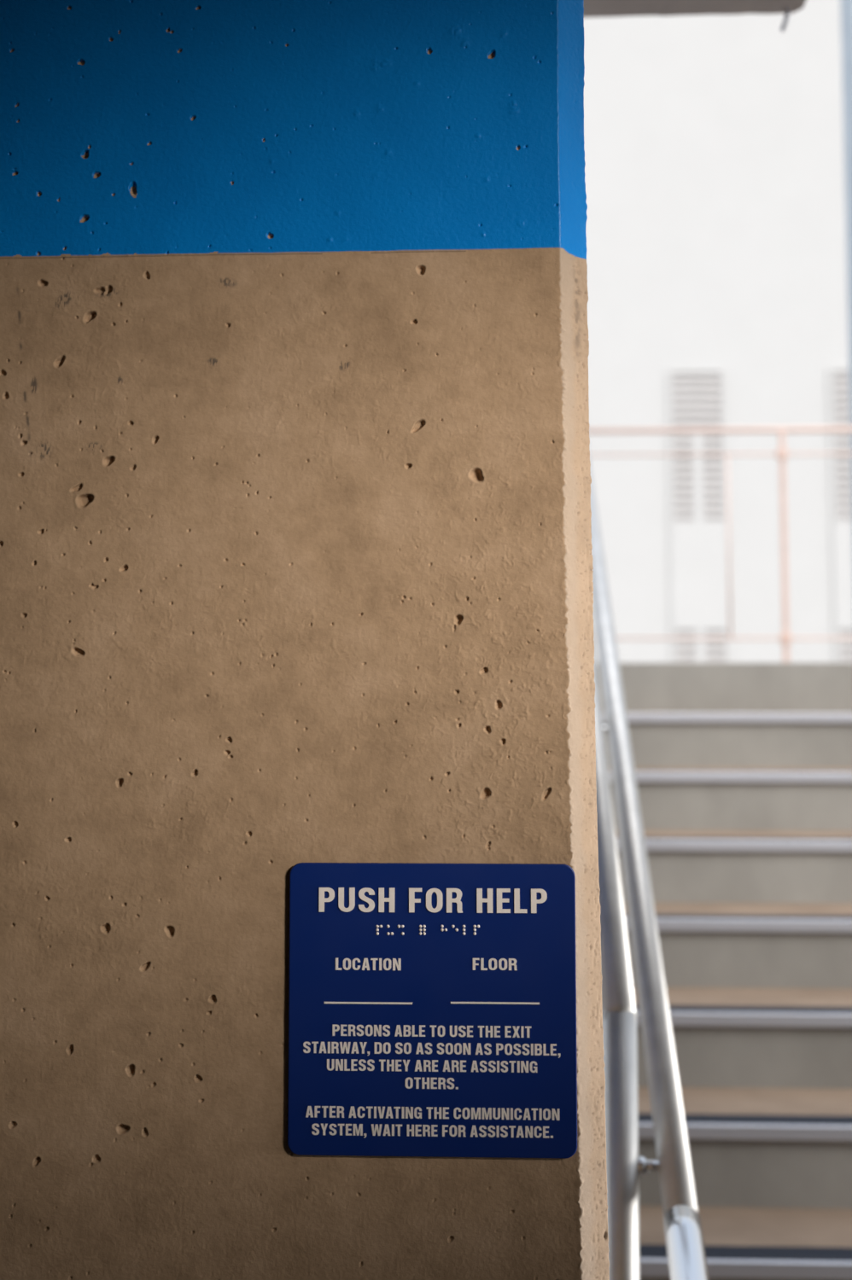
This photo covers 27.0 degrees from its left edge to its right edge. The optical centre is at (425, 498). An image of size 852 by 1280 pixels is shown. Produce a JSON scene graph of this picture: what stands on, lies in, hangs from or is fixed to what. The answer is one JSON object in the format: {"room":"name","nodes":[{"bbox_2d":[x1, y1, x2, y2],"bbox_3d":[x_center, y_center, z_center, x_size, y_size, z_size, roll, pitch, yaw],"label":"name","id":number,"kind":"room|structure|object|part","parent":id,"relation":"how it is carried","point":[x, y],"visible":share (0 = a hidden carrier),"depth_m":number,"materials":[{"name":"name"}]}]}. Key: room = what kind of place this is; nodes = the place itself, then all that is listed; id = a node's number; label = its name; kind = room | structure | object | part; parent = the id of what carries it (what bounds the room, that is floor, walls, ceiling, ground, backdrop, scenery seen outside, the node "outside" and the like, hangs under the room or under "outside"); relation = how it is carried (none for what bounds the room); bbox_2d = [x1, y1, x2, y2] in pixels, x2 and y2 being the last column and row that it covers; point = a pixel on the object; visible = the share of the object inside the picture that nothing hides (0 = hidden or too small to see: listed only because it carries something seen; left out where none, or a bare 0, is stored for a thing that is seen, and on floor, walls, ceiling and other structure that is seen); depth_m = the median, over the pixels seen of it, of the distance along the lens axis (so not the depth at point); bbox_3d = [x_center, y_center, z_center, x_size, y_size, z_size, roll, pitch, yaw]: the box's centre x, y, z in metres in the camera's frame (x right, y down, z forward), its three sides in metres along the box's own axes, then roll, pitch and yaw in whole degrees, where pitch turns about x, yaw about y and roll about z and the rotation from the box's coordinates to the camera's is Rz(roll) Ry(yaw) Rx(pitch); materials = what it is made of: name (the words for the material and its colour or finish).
{"room":"parking garage stairwell","nodes":[
{"label":"parking garage stairwell","id":0,"kind":"room"},
{"bbox_2d":[0,0,609,1279],"bbox_3d":[-1.599,0.289,1.435,3.468,2.900,0.261,0,-6,3],"label":"wall","id":1,"kind":"structure","parent":0,"point":[296,567],"depth_m":1.26,"materials":[{"name":"paint"}]},
{"bbox_2d":[287,862,576,1158],"bbox_3d":[0.004,0.350,1.221,0.197,0.197,0.004,0,-6,3],"label":"sign","id":2,"kind":"object","parent":1,"relation":"attached to","point":[432,1007],"visible":1,"depth_m":1.22,"materials":[{"name":"blue"}]},
{"bbox_2d":[583,0,806,17],"bbox_3d":[-1.507,-1.384,-2.334,9.220,0.282,10.451,0,-6,3],"label":"ceiling","id":3,"kind":"structure","parent":0,"point":[591,8],"depth_m":2.73,"materials":[{"name":"concrete"}]},
{"bbox_2d":[779,7,790,31],"bbox_3d":[0.554,-0.742,2.741,0.018,0.044,0.007,0,-6,3],"label":"hanging rod","id":4,"kind":"object","parent":3,"relation":"hanging from","point":[787,10],"visible":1,"depth_m":2.74,"materials":[{"name":"silver metal"}]},
{"label":"outside","id":5,"kind":"structure","parent":0,"visible":0},
{"bbox_3d":[2.192,6.197,46.090,120.000,0.298,89.454,0,-6,3],"label":"ground","id":6,"kind":"structure","parent":5,"visible":0},
{"bbox_2d":[583,0,851,663],"bbox_3d":[9.003,-5.358,44.091,21.930,22.318,9.600,0,-6,3],"label":"building","id":7,"kind":"structure","parent":6,"relation":"on","point":[716,257],"depth_m":39.54,"materials":[{"name":"paint"}]},
{"bbox_3d":[5.997,1.069,39.078,1.084,7.762,0.040,0,-6,3],"label":"pane","id":8,"kind":"part","parent":7,"relation":"part of","materials":[{"name":"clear glass"}]},
{"bbox_3d":[9.528,1.054,38.912,1.084,7.762,0.040,0,-6,3],"label":"pane","id":9,"kind":"part","parent":7,"relation":"part of","materials":[{"name":"clear glass"}]},
{"bbox_2d":[595,663,851,1279],"bbox_3d":[1.683,1.323,5.493,2.665,1.620,7.765,0,-6,3],"label":"staircase","id":10,"kind":"structure","parent":6,"relation":"on","point":[743,770],"depth_m":3.83,"materials":[{"name":"concrete"}]},
{"bbox_2d":[593,648,639,1279],"bbox_3d":[0.337,0.502,4.457,0.080,2.490,4.810,0,-6,3],"label":"guard","id":11,"kind":"object","parent":10,"relation":"on","point":[619,1036],"visible":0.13,"depth_m":2.05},
{"bbox_3d":[0.338,0.057,4.511,0.039,1.592,4.786,0,-6,3],"label":"rail","id":12,"kind":"part","parent":11,"relation":"part of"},
{"bbox_3d":[0.226,1.055,2.030,0.041,0.922,0.041,0,-6,3],"label":"post","id":13,"kind":"part","parent":11,"relation":"part of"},
{"bbox_2d":[590,467,709,1279],"bbox_3d":[0.354,0.237,3.769,0.065,1.646,4.226,0,-6,3],"label":"stair handrail","id":14,"kind":"object","parent":11,"relation":"attached to","point":[686,1258],"visible":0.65,"depth_m":2.38,"materials":[{"name":"silver metal"}]},
{"bbox_2d":[588,426,851,663],"bbox_3d":[1.778,0.208,7.992,2.638,1.075,0.040,0,-6,3],"label":"landing railing","id":15,"kind":"object","parent":10,"relation":"on","point":[782,453],"visible":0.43,"depth_m":8.02,"materials":[{"name":"metal"}]},
{"bbox_3d":[1.793,-0.314,8.041,2.610,0.026,0.025,0,-6,3],"label":"rail","id":16,"kind":"part","parent":15,"relation":"part of","materials":[{"name":"metal"}]},
{"bbox_3d":[1.793,-0.203,8.031,2.610,0.011,0.010,0,-6,3],"label":"panel rail","id":17,"kind":"part","parent":15,"relation":"part of","materials":[{"name":"metal"}]},
{"bbox_3d":[1.793,0.624,7.951,2.610,0.011,0.010,0,-6,3],"label":"panel rail","id":18,"kind":"part","parent":15,"relation":"part of","materials":[{"name":"metal"}]},
{"bbox_3d":[1.610,0.216,7.999,0.024,1.062,0.028,0,-6,3],"label":"post","id":19,"kind":"part","parent":15,"relation":"part of","materials":[{"name":"metal"}]},
{"bbox_2d":[840,0,851,477],"bbox_3d":[2.357,-0.989,9.060,0.350,3.663,0.350,0,-6,3],"label":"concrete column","id":20,"kind":"structure","parent":10,"relation":"on","point":[846,5],"depth_m":9.19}
]}

